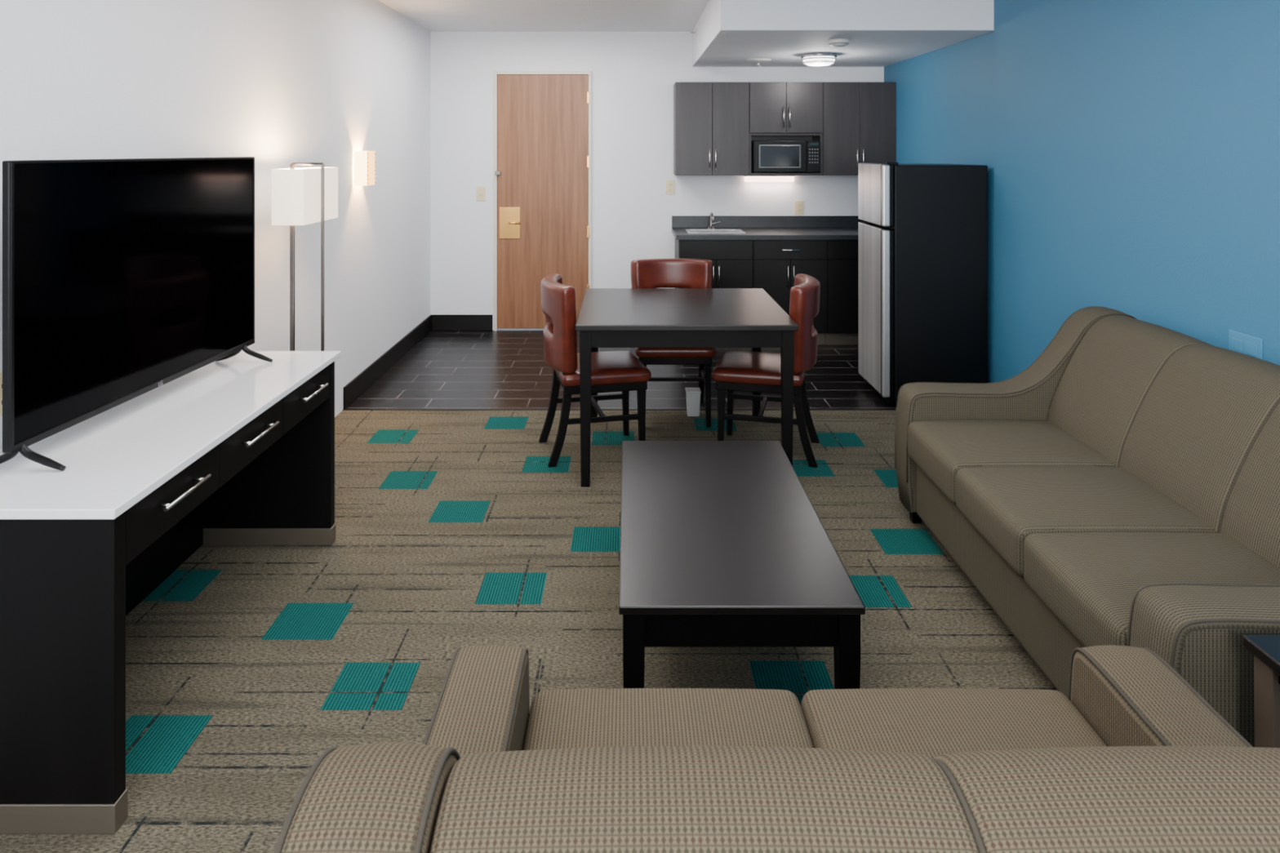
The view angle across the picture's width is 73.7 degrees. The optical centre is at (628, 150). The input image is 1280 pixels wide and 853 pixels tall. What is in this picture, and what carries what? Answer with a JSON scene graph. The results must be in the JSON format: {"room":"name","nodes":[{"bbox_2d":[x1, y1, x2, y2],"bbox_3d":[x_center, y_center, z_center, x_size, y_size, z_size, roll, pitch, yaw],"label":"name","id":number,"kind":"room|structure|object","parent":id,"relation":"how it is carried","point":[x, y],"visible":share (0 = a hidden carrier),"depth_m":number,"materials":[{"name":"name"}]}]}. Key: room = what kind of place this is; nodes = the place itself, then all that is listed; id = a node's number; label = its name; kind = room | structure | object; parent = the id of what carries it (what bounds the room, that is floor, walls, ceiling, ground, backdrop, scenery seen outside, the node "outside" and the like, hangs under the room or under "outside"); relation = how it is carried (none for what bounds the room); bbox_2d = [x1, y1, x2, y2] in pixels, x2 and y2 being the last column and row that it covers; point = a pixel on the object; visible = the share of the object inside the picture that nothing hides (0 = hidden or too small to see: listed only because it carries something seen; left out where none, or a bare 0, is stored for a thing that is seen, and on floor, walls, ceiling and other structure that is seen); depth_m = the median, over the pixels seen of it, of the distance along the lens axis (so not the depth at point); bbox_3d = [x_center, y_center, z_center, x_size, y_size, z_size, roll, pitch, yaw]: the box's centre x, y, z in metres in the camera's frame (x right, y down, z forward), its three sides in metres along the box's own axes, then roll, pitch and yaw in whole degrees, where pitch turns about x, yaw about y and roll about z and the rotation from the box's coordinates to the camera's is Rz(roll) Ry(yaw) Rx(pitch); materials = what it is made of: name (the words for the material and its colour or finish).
{"room":"hotel suite","nodes":[
{"label":"hotel suite","id":0,"kind":"room"},
{"bbox_2d":[0,0,430,448],"bbox_3d":[-1.750,0.265,2.470,0.100,2.570,9.740,0,0,0],"label":"wall","id":1,"kind":"structure","parent":0,"point":[278,83],"depth_m":4.10,"materials":[{"name":"white paint"}]},
{"bbox_2d":[0,371,2,416],"bbox_3d":[-1.695,0.660,2.310,0.010,0.120,0.075,0,0,0],"label":"wall outlet","id":2,"kind":"object","parent":1,"relation":"attached to","point":[1,372],"visible":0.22,"depth_m":2.30,"materials":[{"name":"beige plastic"}]},
{"bbox_2d":[0,381,2,391],"bbox_3d":[-1.692,0.638,2.310,0.003,0.028,0.032,0,0,0],"label":"receptacle","id":3,"kind":"object","parent":2,"relation":"attached to","point":[1,382],"depth_m":2.30,"materials":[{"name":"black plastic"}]},
{"bbox_2d":[0,396,2,408],"bbox_3d":[-1.692,0.682,2.310,0.003,0.028,0.032,0,0,0],"label":"receptacle","id":4,"kind":"object","parent":2,"relation":"attached to","point":[1,397],"depth_m":2.30,"materials":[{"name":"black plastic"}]},
{"bbox_2d":[354,151,375,185],"bbox_3d":[-1.655,0.113,5.362,0.089,0.215,0.175,0,0,0],"label":"wall sconce","id":5,"kind":"object","parent":1,"relation":"attached to","point":[364,161],"visible":1,"depth_m":5.28,"materials":[{"name":"white glass"}]},
{"bbox_2d":[343,314,431,408],"bbox_3d":[-1.694,1.482,6.215,0.012,0.135,2.250,0,0,0],"label":"baseboard","id":6,"kind":"structure","parent":1,"relation":"attached to","point":[366,378],"depth_m":5.90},
{"bbox_2d":[0,330,1057,852],"bbox_3d":[0.250,1.550,2.470,3.900,0.001,9.740,0,0,0],"label":"floor","id":7,"kind":"structure","parent":0,"point":[246,664],"depth_m":2.97,"materials":[{"name":"beige carpet"}]},
{"bbox_2d":[0,351,341,834],"bbox_3d":[-1.415,1.177,2.665,0.564,0.745,1.510,0,0,0],"label":"media console","id":8,"kind":"object","parent":7,"relation":"on","point":[239,449],"visible":0.94,"depth_m":2.06,"materials":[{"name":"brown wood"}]},
{"bbox_2d":[0,156,272,471],"bbox_3d":[-1.490,0.415,2.710,0.224,0.779,1.210,0,0,3],"label":"television","id":9,"kind":"object","parent":8,"relation":"on","point":[123,279],"visible":1,"depth_m":2.49,"materials":[{"name":"black plastic"}]},
{"bbox_2d":[271,162,337,351],"bbox_3d":[-1.514,0.803,4.000,0.212,1.494,0.500,0,0,0],"label":"floor lamp","id":10,"kind":"object","parent":7,"relation":"on","point":[300,196],"visible":0.75,"depth_m":3.85,"materials":[{"name":"white fabric"}]},
{"bbox_2d":[538,273,651,467],"bbox_3d":[-0.186,1.107,4.414,0.526,0.886,0.499,0,0,-13],"label":"dining chair","id":11,"kind":"object","parent":7,"relation":"on","point":[611,371],"visible":0.98,"depth_m":4.23,"materials":[{"name":"brown leather"}]},
{"bbox_2d":[342,408,896,410],"bbox_3d":[0.240,1.548,5.090,3.880,0.004,0.016,0,0,0],"label":"trim","id":12,"kind":"structure","parent":7,"relation":"on","point":[343,409],"depth_m":5.09,"materials":[{"name":"black metal"}]},
{"bbox_2d":[631,258,715,426],"bbox_3d":[0.265,1.107,5.008,0.499,0.886,0.526,0,0,0],"label":"dining chair","id":13,"kind":"object","parent":7,"relation":"on","point":[645,273],"visible":0.43,"depth_m":5.14,"materials":[{"name":"brown leather"}]},
{"bbox_2d":[575,288,798,487],"bbox_3d":[0.269,1.175,4.420,1.022,0.750,1.040,0,0,0],"label":"dining table","id":14,"kind":"object","parent":7,"relation":"on","point":[608,317],"visible":0.98,"depth_m":3.94,"materials":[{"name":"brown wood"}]},
{"bbox_2d":[684,387,701,416],"bbox_3d":[0.380,1.476,5.000,0.088,0.147,0.088,0,0,0],"label":"waste bin","id":15,"kind":"object","parent":7,"relation":"on","point":[692,394],"visible":1,"depth_m":4.96,"materials":[{"name":"grey plastic"}]},
{"bbox_2d":[675,239,752,288],"bbox_3d":[0.693,1.127,7.007,0.585,0.845,0.639,0,0,0],"label":"base cabinet","id":16,"kind":"object","parent":7,"relation":"on","point":[732,260],"visible":0.42,"depth_m":6.72,"materials":[{"name":"wood"}]},
{"bbox_2d":[671,215,867,239],"bbox_3d":[1.286,0.634,7.019,1.823,0.139,0.639,0,0,0],"label":"countertop","id":17,"kind":"structure","parent":16,"relation":"on","point":[754,227],"depth_m":7.32,"materials":[{"name":"stone"}]},
{"bbox_2d":[707,212,720,228],"bbox_3d":[0.696,0.595,7.151,0.108,0.145,0.175,0,0,27],"label":"faucet","id":18,"kind":"object","parent":17,"relation":"on","point":[711,226],"visible":1,"depth_m":7.19,"materials":[{"name":"silver metal"}]},
{"bbox_2d":[685,228,745,233],"bbox_3d":[0.710,0.678,6.990,0.460,0.033,0.340,0,0,0],"label":"sink","id":19,"kind":"object","parent":17,"relation":"in","point":[688,230],"visible":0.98,"depth_m":7.11,"materials":[{"name":"metal"}]},
{"bbox_2d":[618,440,865,688],"bbox_3d":[0.282,1.340,2.716,0.611,0.420,1.208,0,0,0],"label":"coffee table","id":20,"kind":"object","parent":7,"relation":"on","point":[723,544],"visible":0.95,"depth_m":2.35,"materials":[{"name":"brown wood"}]},
{"bbox_2d":[711,273,820,467],"bbox_3d":[0.724,1.107,4.413,0.526,0.886,0.499,0,0,14],"label":"dining chair","id":21,"kind":"object","parent":7,"relation":"on","point":[735,371],"visible":0.97,"depth_m":4.24,"materials":[{"name":"brown leather"}]},
{"bbox_2d":[273,644,1279,852],"bbox_3d":[0.348,1.105,1.253,1.385,0.890,1.010,0,0,0],"label":"loveseat","id":22,"kind":"object","parent":7,"relation":"on","point":[1135,759],"visible":1,"depth_m":0.91,"materials":[{"name":"fabric"}]},
{"bbox_2d":[523,688,813,750],"bbox_3d":[0.076,1.171,1.450,0.544,0.197,0.616,0,0,0],"label":"seat cushion","id":23,"kind":"object","parent":22,"relation":"on","point":[563,718],"depth_m":1.63,"materials":[{"name":"fabric"}]},
{"bbox_2d":[429,746,979,852],"bbox_3d":[0.076,1.074,0.970,0.544,0.822,0.444,0,0,0],"label":"cushion","id":24,"kind":"object","parent":22,"relation":"on","point":[646,799],"depth_m":0.87,"materials":[{"name":"fabric"}]},
{"bbox_2d":[800,688,1106,758],"bbox_3d":[0.621,1.171,1.450,0.544,0.197,0.616,0,0,0],"label":"seat cushion","id":25,"kind":"object","parent":22,"relation":"on","point":[931,722],"depth_m":1.62,"materials":[{"name":"fabric"}]},
{"bbox_2d":[933,746,1279,852],"bbox_3d":[0.621,1.074,0.970,0.544,0.822,0.444,0,0,0],"label":"cushion","id":26,"kind":"object","parent":22,"relation":"on","point":[1117,799],"depth_m":0.88,"materials":[{"name":"fabric"}]},
{"bbox_2d":[752,240,826,344],"bbox_3d":[1.278,1.127,7.006,0.583,0.845,0.640,0,0,0],"label":"base cabinet","id":27,"kind":"object","parent":7,"relation":"on","point":[776,264],"visible":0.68,"depth_m":6.72,"materials":[{"name":"wood"}]},
{"bbox_2d":[825,240,857,344],"bbox_3d":[1.885,1.127,7.006,0.626,0.845,0.640,0,0,0],"label":"base cabinet","id":28,"kind":"object","parent":7,"relation":"on","point":[842,255],"visible":0.2,"depth_m":6.72,"materials":[{"name":"wood"}]},
{"bbox_2d":[857,162,987,404],"bbox_3d":[1.849,0.812,5.429,0.632,1.476,0.592,0,0,0],"label":"refrigerator","id":29,"kind":"object","parent":7,"relation":"on","point":[922,244],"visible":0.94,"depth_m":5.14,"materials":[{"name":"black metal"}]},
{"bbox_2d":[894,306,1279,746],"bbox_3d":[1.627,1.105,2.710,1.010,0.890,1.840,0,0,0],"label":"sofa","id":30,"kind":"object","parent":7,"relation":"on","point":[1122,487],"visible":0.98,"depth_m":2.61,"materials":[{"name":"fabric"}]},
{"bbox_2d":[907,419,1115,505],"bbox_3d":[1.430,1.171,3.216,0.616,0.197,0.504,0,0,0],"label":"seat cushion","id":31,"kind":"object","parent":30,"relation":"on","point":[938,449],"depth_m":3.14,"materials":[{"name":"fabric"}]},
{"bbox_2d":[955,466,1216,578],"bbox_3d":[1.430,1.171,2.711,0.616,0.197,0.504,0,0,0],"label":"seat cushion","id":32,"kind":"object","parent":30,"relation":"on","point":[1002,505],"depth_m":2.63,"materials":[{"name":"fabric"}]},
{"bbox_2d":[1047,315,1211,467],"bbox_3d":[1.910,1.074,3.216,0.444,0.822,0.504,0,0,0],"label":"cushion","id":33,"kind":"object","parent":30,"relation":"on","point":[1097,390],"depth_m":3.18,"materials":[{"name":"fabric"}]},
{"bbox_2d":[1023,532,1279,647],"bbox_3d":[1.430,1.171,2.205,0.616,0.197,0.504,0,0,0],"label":"seat cushion","id":34,"kind":"object","parent":30,"relation":"on","point":[1087,583],"depth_m":2.23,"materials":[{"name":"fabric"}]},
{"bbox_2d":[1119,343,1279,533],"bbox_3d":[1.910,1.074,2.711,0.444,0.822,0.504,0,0,0],"label":"cushion","id":35,"kind":"object","parent":30,"relation":"on","point":[1189,435],"depth_m":2.67,"materials":[{"name":"fabric"}]},
{"bbox_2d":[1220,402,1279,568],"bbox_3d":[1.910,1.074,2.205,0.444,0.822,0.504,0,0,0],"label":"cushion","id":36,"kind":"object","parent":30,"relation":"on","point":[1250,500],"depth_m":2.38,"materials":[{"name":"fabric"}]},
{"bbox_2d":[1242,635,1279,747],"bbox_3d":[1.542,1.270,1.462,0.575,0.560,0.565,0,0,0],"label":"end table","id":37,"kind":"object","parent":7,"relation":"on","point":[1265,649],"visible":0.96,"depth_m":1.70,"materials":[{"name":"brown wood"}]},
{"bbox_2d":[378,0,709,31],"bbox_3d":[0.250,-1.070,2.470,4.100,0.100,9.940,0,0,0],"label":"ceiling","id":38,"kind":"structure","parent":0,"point":[434,15],"depth_m":6.45,"materials":[{"name":"white paint"}]},
{"bbox_2d":[430,31,884,330],"bbox_3d":[0.250,0.265,7.390,4.100,2.570,0.100,0,0,0],"label":"wall","id":39,"kind":"structure","parent":0,"point":[634,74],"depth_m":7.34,"materials":[{"name":"white paint"}]},
{"bbox_2d":[431,314,492,330],"bbox_3d":[-0.654,1.482,7.334,2.068,0.135,0.012,0,0,0],"label":"baseboard","id":40,"kind":"structure","parent":39,"relation":"attached to","point":[439,322],"depth_m":7.33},
{"bbox_2d":[476,186,485,200],"bbox_3d":[-1.265,0.375,7.332,0.075,0.120,0.016,0,0,0],"label":"light switch","id":41,"kind":"object","parent":39,"relation":"attached to","point":[481,191],"visible":1,"depth_m":7.33,"materials":[{"name":"beige plastic"}]},
{"bbox_2d":[493,71,591,330],"bbox_3d":[-0.733,0.436,7.298,0.835,2.228,0.083,0,0,0],"label":"door","id":42,"kind":"structure","parent":39,"relation":"in","point":[543,119],"depth_m":7.32,"materials":[{"name":"wood"}]},
{"bbox_2d":[665,180,674,194],"bbox_3d":[0.360,0.320,7.335,0.075,0.120,0.010,0,0,0],"label":"wall outlet","id":43,"kind":"object","parent":39,"relation":"attached to","point":[669,184],"visible":1,"depth_m":7.33,"materials":[{"name":"beige plastic"}]},
{"bbox_2d":[673,81,749,175],"bbox_3d":[0.692,-0.176,7.152,0.604,0.768,0.373,0,0,0],"label":"upper cabinet","id":44,"kind":"object","parent":39,"relation":"attached to","point":[711,119],"visible":1,"depth_m":7.00,"materials":[{"name":"laminate"}]},
{"bbox_2d":[671,215,867,227],"bbox_3d":[1.286,0.616,7.330,1.823,0.102,0.019,0,0,0],"label":"backsplash","id":45,"kind":"structure","parent":39,"relation":"attached to","point":[677,221],"depth_m":7.32,"materials":[{"name":"stone"}]},
{"bbox_2d":[749,81,822,175],"bbox_3d":[1.298,-0.176,7.152,0.604,0.768,0.373,0,0,0],"label":"upper cabinet","id":46,"kind":"object","parent":39,"relation":"attached to","point":[779,110],"visible":0.73,"depth_m":7.00,"materials":[{"name":"laminate"}]},
{"bbox_2d":[743,175,795,182],"bbox_3d":[1.210,0.240,7.315,0.440,0.064,0.050,0,0,0],"label":"light","id":47,"kind":"object","parent":46,"relation":"attached to","point":[747,178],"visible":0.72,"depth_m":7.29,"materials":[{"name":"white plastic"}]},
{"bbox_2d":[751,140,820,173],"bbox_3d":[1.300,0.055,7.140,0.550,0.266,0.340,0,0,0],"label":"microwave","id":48,"kind":"object","parent":46,"relation":"in","point":[766,156],"visible":1,"depth_m":6.97,"materials":[{"name":"black plastic"}]},
{"bbox_2d":[795,200,803,214],"bbox_3d":[1.470,0.495,7.335,0.075,0.120,0.010,0,0,0],"label":"wall outlet","id":49,"kind":"object","parent":39,"relation":"attached to","point":[798,204],"visible":1,"depth_m":7.33,"materials":[{"name":"beige plastic"}]},
{"bbox_2d":[822,81,895,175],"bbox_3d":[1.900,-0.176,7.152,0.596,0.768,0.373,0,0,0],"label":"upper cabinet","id":50,"kind":"object","parent":39,"relation":"attached to","point":[859,117],"visible":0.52,"depth_m":7.00,"materials":[{"name":"laminate"}]},
{"bbox_2d":[692,0,994,66],"bbox_3d":[1.375,-0.867,6.215,1.649,0.304,2.249,0,0,0],"label":"ceiling","id":51,"kind":"structure","parent":0,"point":[730,33],"depth_m":5.18,"materials":[{"name":"white paint"}]},
{"bbox_2d":[689,28,696,36],"bbox_3d":[0.525,-0.950,6.900,0.050,0.070,0.070,0,0,0],"label":"sprinkler","id":52,"kind":"object","parent":51,"relation":"attached to","point":[695,32],"visible":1,"depth_m":6.89,"materials":[{"name":"white metal"}]},
{"bbox_2d":[745,57,771,66],"bbox_3d":[1.030,-0.689,6.750,0.200,0.053,0.200,0,0,0],"label":"sprinkler","id":53,"kind":"object","parent":51,"relation":"attached to","point":[757,60],"visible":1,"depth_m":6.71,"materials":[{"name":"white metal"}]},
{"bbox_2d":[800,52,837,66],"bbox_3d":[1.426,-0.672,6.380,0.270,0.085,0.270,0,0,0],"label":"ceiling light","id":54,"kind":"object","parent":51,"relation":"attached to","point":[816,59],"visible":1,"depth_m":6.29,"materials":[{"name":"white glass"}]},
{"bbox_2d":[827,38,849,46],"bbox_3d":[1.370,-0.695,5.550,0.136,0.040,0.136,0,0,0],"label":"smoke detector","id":55,"kind":"object","parent":51,"relation":"attached to","point":[834,42],"visible":1,"depth_m":5.50,"materials":[{"name":"white plastic"}]},
{"bbox_2d":[884,0,1279,382],"bbox_3d":[2.240,0.265,2.470,0.120,2.570,9.740,0,0,0],"label":"wall","id":56,"kind":"structure","parent":0,"point":[1130,149],"depth_m":3.79,"materials":[{"name":"blue paint"}]},
{"bbox_2d":[1228,329,1262,359],"bbox_3d":[2.175,0.695,3.010,0.009,0.090,0.160,0,0,0],"label":"wall outlet","id":57,"kind":"object","parent":56,"relation":"attached to","point":[1238,342],"visible":0.85,"depth_m":3.00,"materials":[{"name":"blue plastic"}]},
{"bbox_2d":[1231,337,1243,351],"bbox_3d":[2.172,0.695,3.044,0.003,0.040,0.056,0,0,0],"label":"receptacle","id":58,"kind":"object","parent":57,"relation":"attached to","point":[1237,344],"depth_m":3.04,"materials":[{"name":"blue plastic"}]},
{"bbox_2d":[1244,342,1257,356],"bbox_3d":[2.172,0.695,2.976,0.003,0.040,0.056,0,0,0],"label":"receptacle","id":59,"kind":"object","parent":57,"relation":"attached to","point":[1251,348],"depth_m":2.97,"materials":[{"name":"blue plastic"}]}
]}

